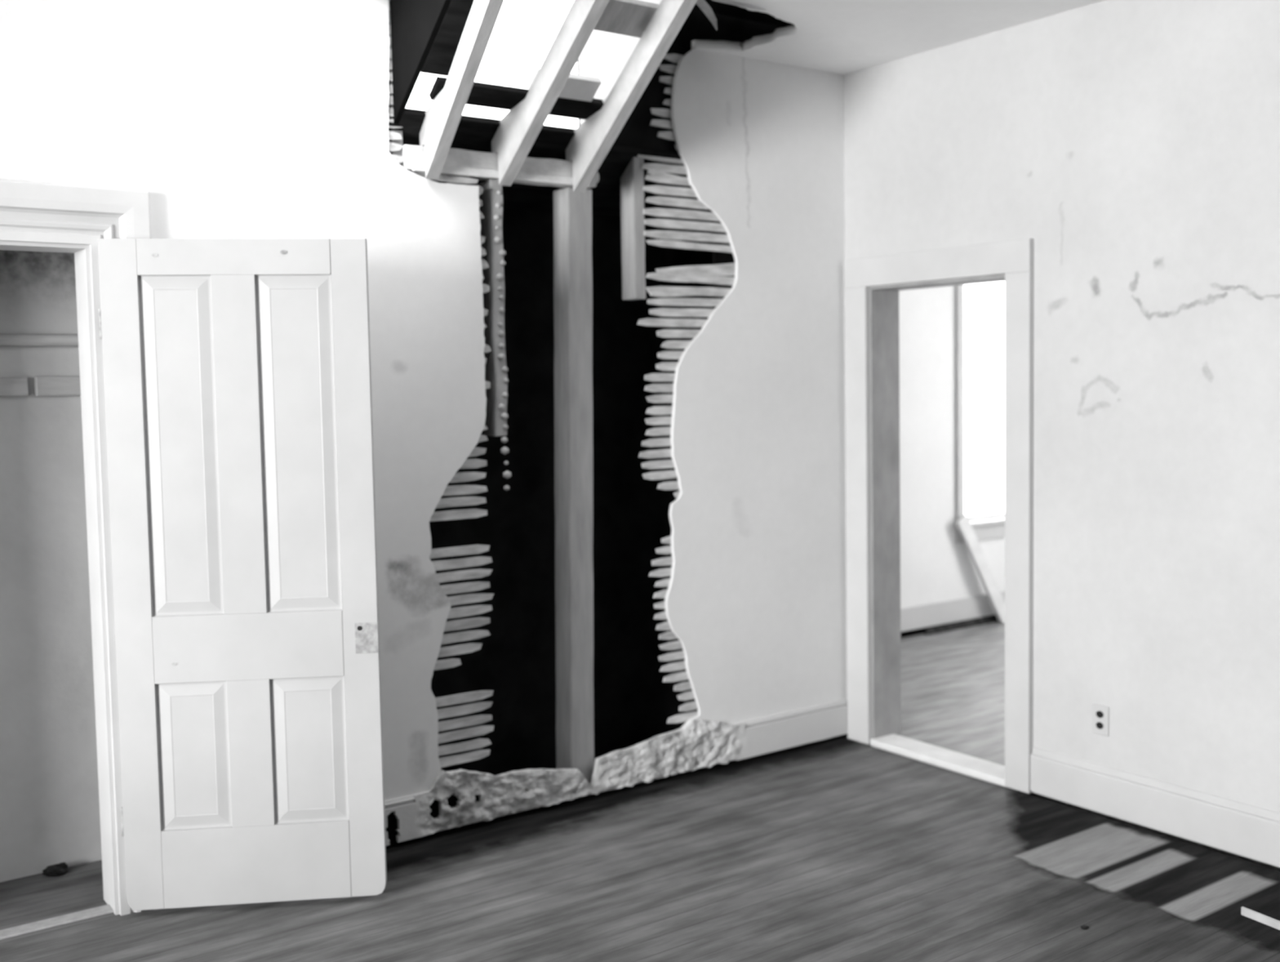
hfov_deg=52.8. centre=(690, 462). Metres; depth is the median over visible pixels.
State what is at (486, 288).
wood lath
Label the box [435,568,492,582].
wood lath
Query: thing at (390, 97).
wood lath
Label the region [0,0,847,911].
wall
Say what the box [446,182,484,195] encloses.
wood lath
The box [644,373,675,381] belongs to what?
wood lath
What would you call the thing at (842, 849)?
floor
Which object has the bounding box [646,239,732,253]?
wood lath
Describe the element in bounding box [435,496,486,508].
wood lath
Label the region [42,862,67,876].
lump
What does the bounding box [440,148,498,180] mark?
plate
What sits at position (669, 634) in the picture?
wood lath
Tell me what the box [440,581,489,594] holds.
wood lath
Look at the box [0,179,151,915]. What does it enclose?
door frame
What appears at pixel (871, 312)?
door frame
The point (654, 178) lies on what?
wood lath
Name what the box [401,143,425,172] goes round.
plate
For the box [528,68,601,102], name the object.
board
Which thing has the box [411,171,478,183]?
wood lath
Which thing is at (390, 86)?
wood lath
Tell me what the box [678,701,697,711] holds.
wood lath
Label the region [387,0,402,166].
wood laths
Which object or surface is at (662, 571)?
wood lath
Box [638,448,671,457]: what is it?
wood lath
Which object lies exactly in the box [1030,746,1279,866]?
baseboard
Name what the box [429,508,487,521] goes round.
wood lath
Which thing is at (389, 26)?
wood lath
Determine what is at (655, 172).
wood lath
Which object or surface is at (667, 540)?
wood lath
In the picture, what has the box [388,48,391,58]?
wood lath
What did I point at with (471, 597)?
wood lath
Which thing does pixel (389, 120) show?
wood lath
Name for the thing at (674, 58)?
wood lath
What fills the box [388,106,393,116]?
wood lath
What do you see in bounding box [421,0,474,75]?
board
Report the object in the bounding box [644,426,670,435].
wood lath
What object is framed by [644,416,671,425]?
wood lath
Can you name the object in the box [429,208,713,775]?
wall hole
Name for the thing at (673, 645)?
wood lath
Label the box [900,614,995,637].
trim
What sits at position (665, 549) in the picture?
wood lath
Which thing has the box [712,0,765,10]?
splinter
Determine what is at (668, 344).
wood lath
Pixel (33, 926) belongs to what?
threshold
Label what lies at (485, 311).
wood lath
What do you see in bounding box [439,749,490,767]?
wood lath
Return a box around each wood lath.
[387,130,401,139]
[388,24,391,34]
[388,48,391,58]
[388,71,392,81]
[388,84,392,93]
[388,95,393,105]
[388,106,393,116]
[388,118,402,128]
[388,142,402,151]
[389,60,391,70]
[391,154,404,163]
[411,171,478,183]
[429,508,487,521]
[429,544,489,558]
[431,555,492,570]
[434,657,461,670]
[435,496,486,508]
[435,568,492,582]
[435,689,493,706]
[437,642,482,657]
[437,701,493,719]
[437,714,492,731]
[437,737,491,755]
[438,724,493,743]
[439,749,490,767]
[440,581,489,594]
[440,629,490,644]
[442,484,487,495]
[444,617,490,631]
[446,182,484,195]
[447,604,492,618]
[448,471,486,482]
[448,593,493,605]
[459,458,487,468]
[468,446,486,456]
[477,435,488,442]
[479,199,482,206]
[479,210,484,218]
[480,235,484,243]
[480,247,486,256]
[481,259,488,269]
[482,284,489,293]
[483,307,488,316]
[484,343,491,352]
[485,380,490,389]
[637,154,683,164]
[637,317,706,327]
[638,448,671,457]
[640,163,686,174]
[640,459,674,468]
[641,437,671,447]
[642,185,697,197]
[642,470,677,479]
[643,208,719,221]
[643,230,729,243]
[644,174,689,186]
[644,218,725,232]
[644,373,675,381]
[644,383,672,391]
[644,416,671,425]
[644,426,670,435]
[645,195,708,209]
[645,271,734,285]
[645,285,725,296]
[645,394,672,402]
[645,405,672,414]
[646,169,688,183]
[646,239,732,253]
[647,297,722,306]
[648,288,731,297]
[648,307,714,316]
[648,567,671,576]
[649,119,672,128]
[650,107,671,117]
[651,556,671,565]
[653,589,666,598]
[653,600,665,608]
[653,611,666,619]
[654,577,670,586]
[655,267,734,275]
[655,361,678,370]
[655,545,671,554]
[655,621,671,630]
[656,328,699,337]
[657,130,675,140]
[657,351,684,359]
[657,480,679,489]
[657,650,684,661]
[658,64,676,74]
[658,630,677,639]
[658,640,681,649]
[659,75,673,84]
[659,660,685,671]
[660,340,691,348]
[661,535,671,543]
[662,98,671,106]
[662,671,688,681]
[663,53,684,63]
[663,87,671,94]
[666,711,697,723]
[669,262,734,267]
[673,490,679,497]
[673,680,691,690]
[676,690,694,700]
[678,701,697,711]
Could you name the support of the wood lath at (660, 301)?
attached to the wall at (237, 118)
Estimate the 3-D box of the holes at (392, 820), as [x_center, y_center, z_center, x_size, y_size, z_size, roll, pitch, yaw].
[-0.938,1.290,4.689,0.393,0.168,0.001,-4,5,-37]
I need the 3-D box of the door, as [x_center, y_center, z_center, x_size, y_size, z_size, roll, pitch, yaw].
[-1.392,0.353,4.022,0.806,2.085,0.040,-1,4,-7]
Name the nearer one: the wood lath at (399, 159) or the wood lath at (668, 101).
the wood lath at (399, 159)
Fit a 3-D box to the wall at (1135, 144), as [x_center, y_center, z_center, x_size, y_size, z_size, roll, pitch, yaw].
[1.955,-0.156,4.318,0.170,3.000,6.660,-4,5,-37]
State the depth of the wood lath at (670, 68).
5.20 m
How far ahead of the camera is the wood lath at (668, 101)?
5.21 m
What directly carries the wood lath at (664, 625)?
attached to the wall at (237, 118)
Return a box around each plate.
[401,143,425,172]
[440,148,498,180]
[512,155,573,187]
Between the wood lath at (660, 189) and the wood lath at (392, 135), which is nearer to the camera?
the wood lath at (392, 135)
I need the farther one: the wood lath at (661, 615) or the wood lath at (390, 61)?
the wood lath at (661, 615)
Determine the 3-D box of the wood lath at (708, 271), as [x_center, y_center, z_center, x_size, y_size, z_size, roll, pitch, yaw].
[0.073,-0.798,5.369,0.532,0.046,0.008,-4,5,-37]
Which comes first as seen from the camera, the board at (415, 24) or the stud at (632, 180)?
the board at (415, 24)
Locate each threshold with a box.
[0,903,114,939]
[870,733,1017,791]
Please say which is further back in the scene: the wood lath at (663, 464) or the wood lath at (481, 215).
the wood lath at (663, 464)
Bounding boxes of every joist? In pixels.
[419,0,503,179]
[491,0,608,186]
[565,0,697,192]
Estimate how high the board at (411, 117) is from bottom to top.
0.054 m
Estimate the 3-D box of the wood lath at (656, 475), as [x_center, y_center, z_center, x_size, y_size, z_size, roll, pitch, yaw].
[-0.049,0.048,5.322,0.360,0.035,0.008,-4,5,-37]
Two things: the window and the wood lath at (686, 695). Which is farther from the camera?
the window
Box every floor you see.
[0,737,1279,961]
[845,621,1279,871]
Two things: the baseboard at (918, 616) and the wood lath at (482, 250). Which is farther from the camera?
the baseboard at (918, 616)
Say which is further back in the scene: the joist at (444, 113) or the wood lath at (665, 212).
the wood lath at (665, 212)
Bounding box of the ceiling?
[691,0,1103,75]
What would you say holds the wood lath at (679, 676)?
attached to the wall at (237, 118)
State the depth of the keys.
4.81 m
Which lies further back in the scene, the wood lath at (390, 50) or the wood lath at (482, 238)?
the wood lath at (482, 238)
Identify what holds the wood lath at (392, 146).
attached to the wall at (237, 118)
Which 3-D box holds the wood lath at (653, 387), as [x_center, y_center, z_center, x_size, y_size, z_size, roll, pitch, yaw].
[-0.047,-0.308,5.305,0.345,0.037,0.008,-4,5,-37]
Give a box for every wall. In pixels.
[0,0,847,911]
[0,249,102,881]
[843,0,1279,866]
[898,285,1004,608]
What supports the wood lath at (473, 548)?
attached to the wall at (237, 118)
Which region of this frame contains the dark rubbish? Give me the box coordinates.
[924,615,998,634]
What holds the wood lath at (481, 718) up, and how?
attached to the wall at (237, 118)
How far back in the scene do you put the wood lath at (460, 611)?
4.76 m
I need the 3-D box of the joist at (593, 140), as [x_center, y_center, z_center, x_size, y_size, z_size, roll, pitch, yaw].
[0.023,-1.660,4.277,0.050,1.313,1.636,-4,5,-37]
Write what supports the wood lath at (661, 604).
attached to the wall at (237, 118)
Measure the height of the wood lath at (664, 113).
0.037 m
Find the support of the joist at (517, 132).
attached to the ceiling
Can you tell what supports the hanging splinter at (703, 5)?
hanging from the ceiling
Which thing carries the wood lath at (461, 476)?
attached to the wall at (237, 118)
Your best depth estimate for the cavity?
5.12 m
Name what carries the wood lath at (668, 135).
attached to the wall at (237, 118)
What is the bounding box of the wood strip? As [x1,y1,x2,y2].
[1240,906,1279,929]
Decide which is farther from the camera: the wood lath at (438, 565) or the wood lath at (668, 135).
the wood lath at (668, 135)
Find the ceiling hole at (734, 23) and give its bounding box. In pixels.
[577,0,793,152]
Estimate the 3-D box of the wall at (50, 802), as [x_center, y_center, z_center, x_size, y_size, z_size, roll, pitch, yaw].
[-2.687,0.160,4.019,1.750,2.650,0.040,-4,5,-37]
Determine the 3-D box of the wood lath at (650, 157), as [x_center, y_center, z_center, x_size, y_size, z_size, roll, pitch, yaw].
[0.033,-1.245,5.316,0.613,0.038,0.008,-4,5,-37]
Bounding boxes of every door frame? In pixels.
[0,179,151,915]
[844,238,1033,793]
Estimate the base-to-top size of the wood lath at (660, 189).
0.037 m
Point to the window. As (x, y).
(994, 528)
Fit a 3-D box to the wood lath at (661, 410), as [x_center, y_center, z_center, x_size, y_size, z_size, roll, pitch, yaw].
[-0.042,-0.218,5.313,0.342,0.037,0.008,-4,5,-37]
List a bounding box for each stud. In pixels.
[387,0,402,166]
[479,179,507,436]
[553,186,594,782]
[620,156,645,300]
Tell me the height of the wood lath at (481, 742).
0.038 m
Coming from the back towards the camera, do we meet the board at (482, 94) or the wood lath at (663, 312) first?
the wood lath at (663, 312)
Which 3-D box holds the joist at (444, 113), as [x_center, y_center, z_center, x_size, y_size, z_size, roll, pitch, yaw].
[-0.529,-1.625,3.865,0.048,1.313,1.649,-3,4,-31]
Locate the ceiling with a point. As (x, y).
(838, 37)
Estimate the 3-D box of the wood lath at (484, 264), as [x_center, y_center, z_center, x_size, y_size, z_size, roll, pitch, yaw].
[-0.814,-0.730,4.708,0.171,0.037,0.007,-4,5,-37]
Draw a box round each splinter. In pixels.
[695,0,717,30]
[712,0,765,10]
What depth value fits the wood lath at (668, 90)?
5.21 m
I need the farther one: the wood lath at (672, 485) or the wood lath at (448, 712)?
the wood lath at (672, 485)
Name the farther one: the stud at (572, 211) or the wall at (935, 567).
the wall at (935, 567)
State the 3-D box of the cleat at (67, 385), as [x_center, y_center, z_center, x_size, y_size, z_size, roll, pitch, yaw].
[-2.107,-0.262,4.391,0.235,0.067,0.025,-4,5,-37]
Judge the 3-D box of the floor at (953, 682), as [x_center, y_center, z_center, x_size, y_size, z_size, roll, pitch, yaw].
[2.684,1.200,6.712,3.940,0.068,4.100,-4,5,-37]
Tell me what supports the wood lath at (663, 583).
attached to the wall at (237, 118)
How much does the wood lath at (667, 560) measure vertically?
0.036 m
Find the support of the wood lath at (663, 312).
attached to the wall at (237, 118)
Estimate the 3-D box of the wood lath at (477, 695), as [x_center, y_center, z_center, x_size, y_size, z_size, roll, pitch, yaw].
[-0.899,0.876,4.728,0.391,0.037,0.009,-4,5,-37]
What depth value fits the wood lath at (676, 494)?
5.32 m
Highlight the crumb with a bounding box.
[1080,924,1088,928]
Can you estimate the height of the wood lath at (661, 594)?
0.037 m
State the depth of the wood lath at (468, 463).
4.75 m
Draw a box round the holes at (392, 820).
[386,793,479,843]
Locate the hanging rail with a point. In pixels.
(6, 340)
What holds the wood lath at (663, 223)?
attached to the wall at (237, 118)
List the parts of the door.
panel, panel, rail, rail, rail, panel, panel, lock plate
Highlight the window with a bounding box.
[954,284,1004,542]
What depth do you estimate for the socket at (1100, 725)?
4.82 m
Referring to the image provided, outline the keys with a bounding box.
[493,190,511,490]
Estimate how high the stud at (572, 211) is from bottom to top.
2.384 m
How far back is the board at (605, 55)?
4.79 m
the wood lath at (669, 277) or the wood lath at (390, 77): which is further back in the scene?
the wood lath at (669, 277)
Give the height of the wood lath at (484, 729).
0.035 m
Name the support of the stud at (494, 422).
attached to the plate at (476, 165)
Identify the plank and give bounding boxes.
[955,514,1004,622]
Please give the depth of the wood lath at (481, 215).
4.73 m
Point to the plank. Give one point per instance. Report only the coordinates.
(964, 526)
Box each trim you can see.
[386,733,847,848]
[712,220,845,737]
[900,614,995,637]
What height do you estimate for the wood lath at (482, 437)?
0.037 m
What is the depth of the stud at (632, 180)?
5.17 m
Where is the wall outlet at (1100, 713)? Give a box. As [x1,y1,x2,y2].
[1092,703,1109,736]
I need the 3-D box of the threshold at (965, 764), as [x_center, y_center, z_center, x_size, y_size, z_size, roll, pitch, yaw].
[1.100,1.290,5.537,0.148,0.066,0.771,-4,5,-37]
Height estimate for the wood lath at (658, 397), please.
0.036 m
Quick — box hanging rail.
[0,333,78,346]
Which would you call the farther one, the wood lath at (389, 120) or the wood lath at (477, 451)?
the wood lath at (477, 451)
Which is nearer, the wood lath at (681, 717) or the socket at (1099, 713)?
the socket at (1099, 713)
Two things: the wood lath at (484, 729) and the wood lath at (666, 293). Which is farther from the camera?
the wood lath at (666, 293)
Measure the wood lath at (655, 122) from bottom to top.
0.036 m
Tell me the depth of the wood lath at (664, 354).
5.27 m
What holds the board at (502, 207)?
attached to the wall at (237, 118)
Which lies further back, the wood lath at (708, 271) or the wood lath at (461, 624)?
the wood lath at (708, 271)
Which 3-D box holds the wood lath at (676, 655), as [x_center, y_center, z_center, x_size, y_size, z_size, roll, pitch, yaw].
[0.040,0.798,5.428,0.426,0.036,0.008,-4,5,-37]
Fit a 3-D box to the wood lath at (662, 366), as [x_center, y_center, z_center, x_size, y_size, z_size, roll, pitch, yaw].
[-0.024,-0.398,5.318,0.288,0.036,0.008,-4,5,-37]
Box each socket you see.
[1096,711,1103,717]
[1096,721,1103,728]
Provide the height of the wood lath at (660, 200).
0.036 m
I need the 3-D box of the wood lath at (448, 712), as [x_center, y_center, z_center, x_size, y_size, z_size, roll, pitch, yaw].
[-0.900,0.920,4.729,0.388,0.038,0.008,-4,5,-37]
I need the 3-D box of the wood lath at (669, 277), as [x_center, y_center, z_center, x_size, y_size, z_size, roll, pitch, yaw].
[0.052,-0.763,5.356,0.576,0.042,0.008,-4,5,-37]
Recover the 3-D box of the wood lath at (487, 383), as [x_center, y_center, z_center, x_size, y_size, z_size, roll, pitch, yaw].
[-0.810,-0.286,4.734,0.162,0.035,0.008,-4,5,-37]
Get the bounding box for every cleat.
[0,377,29,395]
[34,375,80,395]
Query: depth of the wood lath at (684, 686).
5.38 m
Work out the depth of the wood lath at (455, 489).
4.73 m
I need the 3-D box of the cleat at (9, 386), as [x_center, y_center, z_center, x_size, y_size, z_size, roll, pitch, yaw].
[-2.756,-0.221,3.907,1.345,0.063,0.025,-4,5,-37]
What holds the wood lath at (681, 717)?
attached to the wall at (237, 118)
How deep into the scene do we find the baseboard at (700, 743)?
5.15 m
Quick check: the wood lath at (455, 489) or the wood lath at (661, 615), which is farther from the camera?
the wood lath at (661, 615)
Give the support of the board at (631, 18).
on the joist at (593, 140)
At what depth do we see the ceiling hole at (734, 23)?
5.27 m
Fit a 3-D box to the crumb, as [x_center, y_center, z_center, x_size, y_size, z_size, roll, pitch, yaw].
[1.177,1.386,3.841,0.027,0.010,0.022,-4,5,-37]
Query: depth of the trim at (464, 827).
5.10 m
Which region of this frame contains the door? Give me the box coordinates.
[97,238,386,910]
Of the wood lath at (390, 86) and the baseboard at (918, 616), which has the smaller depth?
the wood lath at (390, 86)
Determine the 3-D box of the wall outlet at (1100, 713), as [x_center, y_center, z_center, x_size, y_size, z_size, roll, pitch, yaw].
[1.537,0.965,4.823,0.010,0.112,0.072,-4,5,-37]
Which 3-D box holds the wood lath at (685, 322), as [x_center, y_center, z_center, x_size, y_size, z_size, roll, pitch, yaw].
[-0.064,-0.574,5.278,0.373,0.034,0.008,-4,5,-37]
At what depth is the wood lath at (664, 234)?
5.29 m
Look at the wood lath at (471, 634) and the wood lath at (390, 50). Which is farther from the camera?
the wood lath at (471, 634)
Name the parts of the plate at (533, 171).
knob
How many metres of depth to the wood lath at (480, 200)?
4.72 m
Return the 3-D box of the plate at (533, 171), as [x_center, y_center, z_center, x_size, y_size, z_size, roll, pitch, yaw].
[-0.510,-1.090,4.641,0.490,0.095,0.547,-4,5,-37]
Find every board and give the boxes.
[390,0,451,124]
[398,107,575,143]
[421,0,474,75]
[428,75,604,119]
[502,207,621,217]
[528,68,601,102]
[578,0,662,124]
[594,0,658,38]
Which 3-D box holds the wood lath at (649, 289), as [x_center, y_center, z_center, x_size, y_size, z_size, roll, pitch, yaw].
[0.055,-0.714,5.360,0.581,0.040,0.008,-4,5,-37]
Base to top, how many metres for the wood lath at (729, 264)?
0.074 m
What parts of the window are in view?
casing, sill, frame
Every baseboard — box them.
[384,698,847,845]
[900,591,1004,631]
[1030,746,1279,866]
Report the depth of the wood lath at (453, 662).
4.72 m
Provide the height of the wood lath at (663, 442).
0.036 m
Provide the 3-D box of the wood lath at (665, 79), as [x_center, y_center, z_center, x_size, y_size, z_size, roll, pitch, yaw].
[0.074,-1.559,5.330,0.491,0.037,0.008,-4,5,-37]
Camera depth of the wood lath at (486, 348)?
4.76 m
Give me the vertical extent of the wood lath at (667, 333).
0.035 m
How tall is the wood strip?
0.040 m
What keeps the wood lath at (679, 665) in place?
attached to the wall at (237, 118)
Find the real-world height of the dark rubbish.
0.048 m
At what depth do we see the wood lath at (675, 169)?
5.21 m
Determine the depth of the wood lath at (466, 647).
4.75 m

